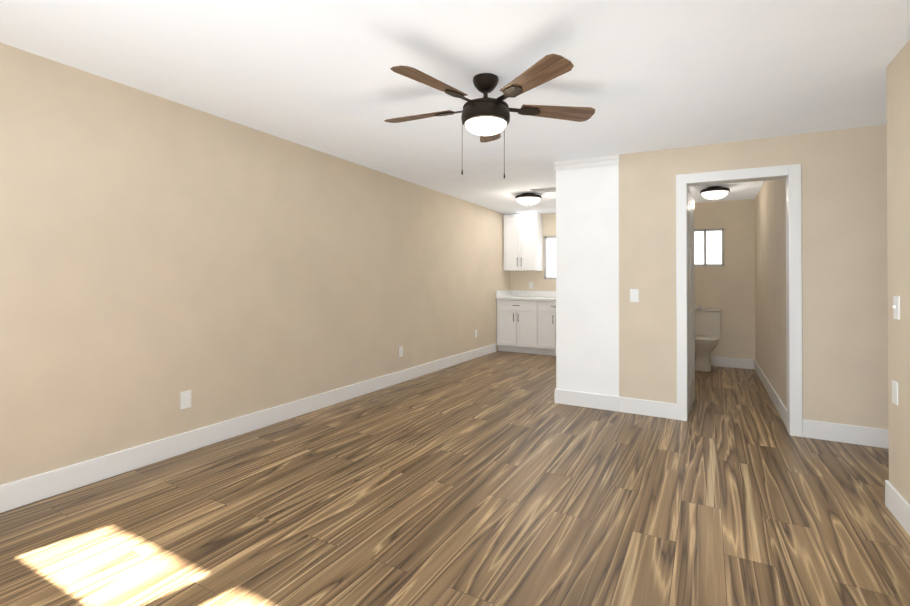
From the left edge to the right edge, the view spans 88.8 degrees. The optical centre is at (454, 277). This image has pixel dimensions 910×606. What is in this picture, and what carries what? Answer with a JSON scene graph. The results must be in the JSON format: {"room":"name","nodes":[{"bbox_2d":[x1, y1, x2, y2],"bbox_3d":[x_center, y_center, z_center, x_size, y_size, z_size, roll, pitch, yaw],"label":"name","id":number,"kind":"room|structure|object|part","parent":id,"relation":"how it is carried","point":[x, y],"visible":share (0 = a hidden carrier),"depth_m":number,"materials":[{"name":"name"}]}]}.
{"room":"empty living room","nodes":[
{"label":"empty living room","id":0,"kind":"room"},
{"bbox_2d":[0,43,509,484],"bbox_3d":[-0.966,0.030,4.756,0.120,2.354,8.140,0,0,28],"label":"wall","id":1,"kind":"structure","parent":0,"point":[158,254],"depth_m":3.10,"materials":[{"name":"beige paint"}]},
{"bbox_2d":[180,390,190,409],"bbox_3d":[-1.790,0.815,3.094,0.008,0.115,0.072,0,0,28],"label":"electrical outlet","id":2,"kind":"object","parent":1,"relation":"attached to","point":[185,399],"visible":1,"depth_m":3.09,"materials":[{"name":"white plastic"}]},
{"bbox_2d":[0,343,495,512],"bbox_3d":[-1.058,1.114,4.439,0.014,0.173,7.265,0,0,28],"label":"baseboard","id":3,"kind":"structure","parent":1,"relation":"attached to","point":[24,491],"depth_m":3.08,"materials":[{"name":"white wood"}]},
{"bbox_2d":[399,346,402,356],"bbox_3d":[-0.614,0.842,5.266,0.008,0.115,0.072,0,0,28],"label":"electrical outlet","id":4,"kind":"object","parent":1,"relation":"attached to","point":[400,351],"visible":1,"depth_m":5.26,"materials":[{"name":"white plastic"}]},
{"bbox_2d":[496,290,511,297],"bbox_3d":[0.828,0.278,7.913,0.018,0.108,0.632,0,0,28],"label":"backsplash","id":5,"kind":"structure","parent":1,"relation":"attached to","point":[503,293],"depth_m":7.85,"materials":[{"name":"white stone"}]},
{"bbox_2d":[0,351,909,605],"bbox_3d":[1.505,1.252,3.410,5.740,0.195,8.140,0,0,28],"label":"floor","id":6,"kind":"structure","parent":0,"point":[499,478],"depth_m":2.32,"materials":[{"name":"brown wood"}]},
{"bbox_2d":[497,302,539,353],"bbox_3d":[1.157,0.804,7.740,0.759,0.873,0.617,0,0,28],"label":"base cabinet","id":7,"kind":"object","parent":6,"relation":"on","point":[526,321],"depth_m":7.47,"materials":[{"name":"white wood"}]},
{"bbox_2d":[496,294,555,301],"bbox_3d":[1.557,0.354,7.518,1.676,0.056,0.632,0,0,28],"label":"countertop","id":8,"kind":"structure","parent":7,"relation":"on","point":[511,297],"depth_m":7.47,"materials":[{"name":"white stone"}]},
{"bbox_2d":[540,302,555,355],"bbox_3d":[1.703,0.802,7.444,0.718,0.873,0.617,0,0,28],"label":"base cabinet","id":9,"kind":"object","parent":6,"relation":"on","point":[547,309],"depth_m":7.24,"materials":[{"name":"white wood"}]},
{"bbox_2d":[695,308,721,371],"bbox_3d":[3.332,0.836,6.271,0.489,0.814,0.689,0,0,28],"label":"toilet","id":10,"kind":"object","parent":6,"relation":"on","point":[707,329],"visible":0.69,"depth_m":6.30,"materials":[{"name":"beige ceramic"}]},
{"bbox_2d":[0,0,909,214],"bbox_3d":[1.505,-1.158,3.426,5.740,0.195,8.140,0,0,28],"label":"ceiling","id":11,"kind":"structure","parent":0,"point":[640,76],"depth_m":2.50,"materials":[{"name":"white paint"}]},
{"bbox_2d":[384,53,594,178],"bbox_3d":[0.133,-0.833,2.647,1.229,0.590,1.262,0,0,28],"label":"ceiling fan","id":12,"kind":"object","parent":11,"relation":"hanging from","point":[486,118],"visible":1,"depth_m":2.53,"materials":[{"name":"brown wood"}]},
{"bbox_3d":[-0.216,-0.972,2.819,0.450,0.010,0.150,0,12,25],"label":"blade","id":13,"kind":"part","parent":12,"relation":"part of","materials":[{"name":"brown wood"}]},
{"bbox_3d":[-0.119,-0.975,2.323,0.150,0.010,0.450,16,10,42],"label":"blade","id":14,"kind":"part","parent":12,"relation":"part of","materials":[{"name":"brown wood"}]},
{"bbox_3d":[0.155,-0.710,2.591,0.256,0.343,0.037,0,0,28],"label":"cord","id":15,"kind":"part","parent":12,"relation":"part of","materials":[{"name":"brown metal"}]},
{"bbox_3d":[0.174,-0.842,2.637,0.236,0.061,0.236,0,0,28],"label":"lamp shade","id":16,"kind":"part","parent":12,"relation":"part of","materials":[{"name":"white glass"}]},
{"bbox_3d":[0.148,-0.961,2.645,0.608,0.026,0.627,0,0,28],"label":"arm","id":17,"kind":"part","parent":12,"relation":"part of"},
{"bbox_3d":[0.226,-0.966,3.065,0.150,0.008,0.450,-12,-2,7],"label":"blade","id":18,"kind":"part","parent":12,"relation":"part of","materials":[{"name":"brown wood"}]},
{"bbox_3d":[0.383,-0.970,2.262,0.150,0.009,0.450,14,-7,-28],"label":"blade","id":19,"kind":"part","parent":12,"relation":"part of","materials":[{"name":"brown wood"}]},
{"bbox_3d":[0.596,-0.964,2.721,0.450,0.011,0.150,0,-12,-11],"label":"blade","id":20,"kind":"part","parent":12,"relation":"part of","materials":[{"name":"brown wood"}]},
{"bbox_2d":[515,193,541,206],"bbox_3d":[0.967,-1.014,6.127,0.342,0.166,0.342,0,0,28],"label":"kitchen ceiling light","id":21,"kind":"object","parent":11,"relation":"attached to","point":[528,199],"visible":1,"depth_m":6.02,"materials":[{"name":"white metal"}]},
{"bbox_3d":[0.967,-0.994,6.127,0.314,0.087,0.314,0,0,28],"label":"lamp shade","id":22,"kind":"part","parent":21,"relation":"part of","materials":[{"name":"white glass"}]},
{"bbox_2d":[530,187,555,192],"bbox_3d":[1.149,-1.088,5.813,0.360,0.020,0.200,0,0,28],"label":"ceiling vent","id":23,"kind":"object","parent":11,"relation":"in","point":[542,190],"visible":0.69,"depth_m":5.79,"materials":[{"name":"grey metal"}]},
{"bbox_2d":[700,186,729,200],"bbox_3d":[3.110,-0.995,5.569,0.312,0.166,0.312,0,0,28],"label":"light","id":24,"kind":"object","parent":11,"relation":"attached to","point":[714,193],"visible":1,"depth_m":5.48,"materials":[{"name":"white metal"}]},
{"bbox_3d":[3.110,-0.975,5.569,0.284,0.086,0.284,0,0,28],"label":"lamp shade","id":25,"kind":"part","parent":24,"relation":"part of","materials":[{"name":"white glass"}]},
{"bbox_2d":[510,213,555,290],"bbox_3d":[2.056,0.081,7.680,2.408,2.333,0.120,0,0,28],"label":"wall","id":26,"kind":"structure","parent":0,"point":[520,280],"depth_m":7.94,"materials":[{"name":"beige paint"}]},
{"bbox_2d":[503,213,542,270],"bbox_3d":[1.142,-0.584,7.892,0.596,0.952,0.380,0,0,28],"label":"upper cabinet","id":27,"kind":"object","parent":26,"relation":"attached to","point":[522,242],"visible":1,"depth_m":7.75,"materials":[{"name":"white wood"}]},
{"bbox_2d":[544,236,555,278],"bbox_3d":[1.883,-0.330,7.777,0.785,0.737,0.060,0,0,28],"label":"window","id":28,"kind":"structure","parent":26,"relation":"in","point":[551,257],"depth_m":7.93,"materials":[{"name":"white glass"}]},
{"bbox_2d":[556,164,618,395],"bbox_3d":[1.696,0.061,5.197,0.575,2.326,1.990,0,0,28],"label":"wall","id":29,"kind":"structure","parent":0,"point":[587,279],"depth_m":4.32,"materials":[{"name":"paint"}]},
{"bbox_2d":[554,154,618,170],"bbox_3d":[1.214,-1.063,4.320,0.590,0.090,0.024,0,0,28],"label":"crown molding","id":30,"kind":"structure","parent":29,"relation":"attached to","point":[588,162],"depth_m":4.31,"materials":[{"name":"white wood"}]},
{"bbox_2d":[694,199,754,358],"bbox_3d":[4.431,0.096,6.166,3.212,2.340,0.120,0,0,28],"label":"wall","id":31,"kind":"structure","parent":0,"point":[728,288],"depth_m":6.42,"materials":[{"name":"beige paint"}]},
{"bbox_2d":[694,228,723,265],"bbox_3d":[3.570,-0.420,6.636,0.470,0.534,0.060,0,0,28],"label":"window","id":32,"kind":"structure","parent":31,"relation":"in","point":[713,247],"depth_m":6.62,"materials":[{"name":"white glass"}]},
{"bbox_2d":[711,356,751,368],"bbox_3d":[3.547,1.177,6.562,1.110,0.146,0.014,0,0,28],"label":"baseboard","id":33,"kind":"structure","parent":31,"relation":"attached to","point":[715,361],"depth_m":6.41,"materials":[{"name":"white wood"}]},
{"bbox_2d":[619,124,887,428],"bbox_3d":[2.885,0.062,3.490,3.142,2.339,0.120,0,0,28],"label":"wall","id":34,"kind":"structure","parent":0,"point":[844,280],"depth_m":3.51,"materials":[{"name":"beige paint"}]},
{"bbox_2d":[556,389,676,419],"bbox_3d":[1.433,1.139,4.193,1.028,0.145,0.014,0,0,28],"label":"baseboard","id":35,"kind":"structure","parent":34,"relation":"attached to","point":[575,398],"depth_m":4.17,"materials":[{"name":"white wood"}]},
{"bbox_2d":[630,289,638,301],"bbox_3d":[1.587,0.163,4.114,0.072,0.116,0.018,0,0,28],"label":"light switch","id":36,"kind":"object","parent":34,"relation":"attached to","point":[634,295],"visible":1,"depth_m":4.12,"materials":[{"name":"white plastic"}]},
{"bbox_2d":[687,188,701,414],"bbox_3d":[2.196,0.215,4.354,0.173,1.989,0.700,0,0,31],"label":"bathroom door","id":37,"kind":"structure","parent":34,"relation":"in","point":[692,307],"depth_m":4.30,"materials":[{"name":"white wood"}]},
{"bbox_3d":[2.352,0.301,4.609,0.173,0.062,0.062,0,0,31],"label":"knob","id":38,"kind":"part","parent":37,"relation":"part of","materials":[{"name":"grey metal"}]},
{"bbox_2d":[676,164,802,436],"bbox_3d":[2.295,0.172,3.808,0.864,2.088,0.152,0,0,28],"label":"door frame","id":39,"kind":"structure","parent":34,"relation":"attached to","point":[791,174],"depth_m":3.65,"materials":[{"name":"white wood"}]},
{"bbox_2d":[802,419,888,448],"bbox_3d":[3.439,1.153,3.107,1.810,0.151,0.014,0,0,28],"label":"baseboard","id":40,"kind":"structure","parent":34,"relation":"attached to","point":[852,434],"depth_m":3.41,"materials":[{"name":"white wood"}]},
{"bbox_2d":[755,179,786,408],"bbox_3d":[3.411,0.077,4.962,0.120,2.327,2.970,0,0,28],"label":"wall","id":41,"kind":"structure","parent":0,"point":[770,278],"depth_m":4.69,"materials":[{"name":"beige paint"}]},
{"bbox_2d":[752,359,786,427],"bbox_3d":[3.356,1.165,4.996,0.014,0.151,2.950,0,0,28],"label":"baseboard","id":42,"kind":"structure","parent":41,"relation":"attached to","point":[777,402],"depth_m":4.61,"materials":[{"name":"white wood"}]},
{"bbox_2d":[886,40,909,503],"bbox_3d":[1.503,0.030,0.895,0.120,2.329,3.460,0,0,28],"label":"wall","id":43,"kind":"structure","parent":0,"point":[898,153],"depth_m":2.29,"materials":[{"name":"beige paint"}]},
{"bbox_2d":[892,380,897,405],"bbox_3d":[2.219,0.582,2.346,0.006,0.115,0.072,0,0,28],"label":"electrical outlet","id":44,"kind":"object","parent":43,"relation":"attached to","point":[895,392],"visible":1,"depth_m":2.33,"materials":[{"name":"white plastic"}]},
{"bbox_2d":[892,296,899,319],"bbox_3d":[2.200,0.152,2.325,0.018,0.115,0.072,0,0,28],"label":"light switch","id":45,"kind":"object","parent":43,"relation":"attached to","point":[896,307],"visible":1,"depth_m":2.31,"materials":[{"name":"white plastic"}]},
{"bbox_2d":[885,480,909,535],"bbox_3d":[1.448,1.117,0.926,0.014,0.153,3.474,0,0,28],"label":"baseboard","id":46,"kind":"structure","parent":43,"relation":"attached to","point":[895,502],"depth_m":2.29,"materials":[{"name":"white wood"}]}
]}

